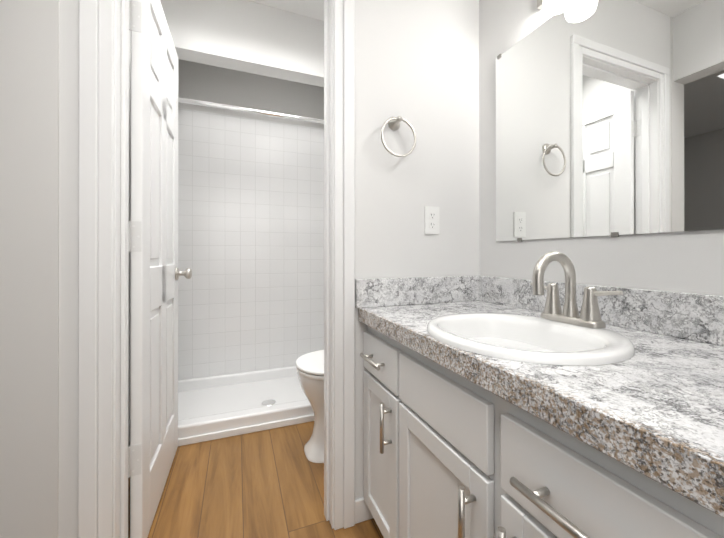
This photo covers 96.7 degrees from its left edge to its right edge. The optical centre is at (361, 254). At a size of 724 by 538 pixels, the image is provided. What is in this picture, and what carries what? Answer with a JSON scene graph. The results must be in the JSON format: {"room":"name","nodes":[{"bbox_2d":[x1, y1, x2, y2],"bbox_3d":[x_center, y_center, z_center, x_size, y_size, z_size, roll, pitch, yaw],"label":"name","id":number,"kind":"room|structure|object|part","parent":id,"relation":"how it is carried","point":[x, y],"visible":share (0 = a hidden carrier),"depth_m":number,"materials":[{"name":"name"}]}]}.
{"room":"bathroom","nodes":[
{"label":"bathroom","id":0,"kind":"room"},
{"bbox_2d":[58,0,78,537],"bbox_3d":[-0.817,-0.221,0.975,0.112,2.460,0.115,0,0,-21],"label":"wall","id":1,"kind":"structure","parent":0,"point":[68,248],"depth_m":0.91,"materials":[{"name":"white paint"}]},
{"bbox_2d":[128,31,130,445],"bbox_3d":[-1.199,-0.219,1.618,0.135,2.460,1.360,0,0,-21],"label":"wall","id":2,"kind":"structure","parent":0,"point":[129,252],"depth_m":1.49,"materials":[{"name":"white paint"}]},
{"bbox_2d":[0,0,478,537],"bbox_3d":[-0.246,-0.220,1.194,1.605,2.460,0.119,0,0,-21],"label":"wall","id":3,"kind":"structure","parent":0,"point":[417,65],"depth_m":1.22,"materials":[{"name":"white paint"}]},
{"bbox_2d":[355,497,372,523],"bbox_3d":[0.018,0.968,1.228,0.120,0.085,0.012,0,0,-21],"label":"baseboard","id":4,"kind":"structure","parent":3,"relation":"attached to","point":[362,512],"depth_m":1.22,"materials":[{"name":"white paint"}]},
{"bbox_2d":[381,116,415,156],"bbox_3d":[0.136,-0.461,1.253,0.154,0.172,0.056,0,0,-21],"label":"towel ring","id":5,"kind":"object","parent":3,"relation":"attached to","point":[393,123],"visible":1,"depth_m":1.25,"materials":[{"name":"silver metal"}]},
{"bbox_2d":[424,206,438,233],"bbox_3d":[0.292,-0.143,1.338,0.070,0.115,0.009,0,0,-21],"label":"electrical outlet plate","id":6,"kind":"object","parent":3,"relation":"attached to","point":[431,219],"visible":1,"depth_m":1.33,"materials":[{"name":"white plastic"}]},
{"bbox_2d":[160,0,323,86],"bbox_3d":[-0.471,-1.274,1.964,1.468,0.350,0.115,0,0,-21],"label":"wall","id":7,"kind":"structure","parent":0,"point":[252,37],"depth_m":1.84,"materials":[{"name":"white paint"}]},
{"bbox_2d":[178,59,323,128],"bbox_3d":[-0.726,-0.217,2.592,1.720,2.460,0.115,0,0,-21],"label":"wall","id":8,"kind":"structure","parent":0,"point":[209,83],"depth_m":2.48,"materials":[{"name":"grey paint"}]},
{"bbox_2d":[178,108,323,379],"bbox_3d":[-0.695,-0.072,2.539,1.468,1.950,0.007,0,0,-21],"label":"wall tile","id":9,"kind":"structure","parent":8,"relation":"attached to","point":[251,232],"depth_m":2.47,"materials":[{"name":"white tile"}]},
{"bbox_2d":[128,421,383,537],"bbox_3d":[-0.009,1.049,0.739,1.720,0.080,4.085,0,0,-21],"label":"floor","id":10,"kind":"structure","parent":0,"point":[269,483],"depth_m":1.37,"materials":[{"name":"brown wood"}]},
{"bbox_2d":[178,366,313,438],"bbox_3d":[-0.573,0.952,2.221,1.464,0.120,0.677,0,0,-21],"label":"shower pan","id":11,"kind":"object","parent":10,"relation":"on","point":[211,404],"visible":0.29,"depth_m":2.13,"materials":[{"name":"white plastic"}]},
{"bbox_2d":[178,414,313,445],"bbox_3d":[-0.448,0.992,1.900,1.464,0.038,0.013,0,0,-21],"label":"trim","id":12,"kind":"structure","parent":11,"relation":"attached to","point":[237,431],"depth_m":1.81,"materials":[{"name":"white paint"}]},
{"bbox_2d":[296,350,323,462],"bbox_3d":[0.008,0.594,1.746,0.724,0.835,0.470,0,0,-21],"label":"toilet","id":13,"kind":"object","parent":10,"relation":"on","point":[310,369],"visible":0.17,"depth_m":1.59,"materials":[{"name":"white ceramic"}]},
{"bbox_3d":[-0.100,0.567,1.704,0.494,0.044,0.388,0,0,-21],"label":"seat","id":14,"kind":"part","parent":13,"relation":"part of","materials":[{"name":"white plastic"}]},
{"bbox_2d":[355,251,723,537],"bbox_3d":[0.428,0.500,0.844,0.596,1.019,1.023,0,0,-21],"label":"bathroom vanity","id":15,"kind":"object","parent":10,"relation":"on","point":[537,406],"visible":1,"depth_m":0.64,"materials":[{"name":"white paint"}]},
{"bbox_2d":[427,313,634,365],"bbox_3d":[0.389,0.267,0.801,0.442,0.170,0.450,0,0,-21],"label":"sink","id":16,"kind":"object","parent":15,"relation":"in","point":[463,339],"depth_m":0.77,"materials":[{"name":"white ceramic"}]},
{"bbox_2d":[530,251,622,328],"bbox_3d":[0.514,0.086,0.849,0.160,0.191,0.250,0,0,-21],"label":"faucet","id":17,"kind":"object","parent":15,"relation":"on","point":[552,317],"depth_m":0.84,"materials":[{"name":"silver metal"}]},
{"bbox_2d":[248,0,323,20],"bbox_3d":[-1.211,-1.492,0.278,4.298,0.080,4.085,0,0,-21],"label":"ceiling","id":18,"kind":"structure","parent":0,"point":[312,8],"depth_m":1.88,"materials":[{"name":"white paint"}]},
{"bbox_2d":[479,0,723,295],"bbox_3d":[0.739,-0.220,1.034,0.115,2.460,3.850,0,0,-21],"label":"wall","id":19,"kind":"structure","parent":0,"point":[688,261],"depth_m":1.07,"materials":[{"name":"white paint"}]},
{"bbox_2d":[496,0,723,241],"bbox_3d":[0.719,-0.433,0.908,0.008,0.767,0.910,0,0,-21],"label":"mirror","id":20,"kind":"object","parent":19,"relation":"attached to","point":[609,117],"visible":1,"depth_m":0.92,"materials":[{"name":"clear glass"}]},
{"bbox_3d":[-0.438,-1.253,1.124,0.700,0.395,0.115,0,0,-21],"label":"wall","id":21,"kind":"structure","parent":0,"visible":0},
{"bbox_2d":[128,0,177,537],"bbox_3d":[-0.864,-0.016,1.363,0.045,2.028,0.654,0,0,-21],"label":"door","id":22,"kind":"structure","parent":21,"relation":"in","point":[153,281],"depth_m":1.20,"materials":[{"name":"white paint"}]},
{"bbox_3d":[-0.753,-0.055,1.062,0.042,1.570,0.012,0,0,-20],"label":"door hinge","id":23,"kind":"part","parent":22,"relation":"part of","materials":[{"name":"white wood"}]},
{"bbox_2d":[175,267,191,279],"bbox_3d":[-0.957,0.096,1.627,0.180,0.067,0.097,0,0,-20],"label":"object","id":24,"kind":"structure","parent":22,"relation":"attached to","point":[187,273],"depth_m":1.62,"materials":[{"name":"silver metal"}]},
{"bbox_2d":[78,0,354,537],"bbox_3d":[-0.414,-0.054,1.059,0.826,2.128,0.018,0,0,-21],"label":"door frame","id":25,"kind":"structure","parent":21,"relation":"attached to","point":[95,280],"depth_m":0.93,"materials":[{"name":"white paint"}]},
{"bbox_2d":[113,0,333,537],"bbox_3d":[-0.438,-0.023,1.121,0.700,2.065,0.117,0,0,-21],"label":"trim","id":26,"kind":"structure","parent":21,"relation":"attached to","point":[120,253],"depth_m":1.00,"materials":[{"name":"white paint"}]},
{"bbox_3d":[-1.259,-0.073,1.967,0.007,1.950,0.656,0,0,-21],"label":"wall tile","id":27,"kind":"structure","parent":0,"visible":0},
{"bbox_2d":[178,97,323,123],"bbox_3d":[-0.461,-0.834,1.937,1.468,0.060,0.060,0,0,-21],"label":"shower rod","id":28,"kind":"object","parent":27,"relation":"attached to","point":[239,109],"visible":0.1,"depth_m":1.85,"materials":[{"name":"silver metal"}]}
]}

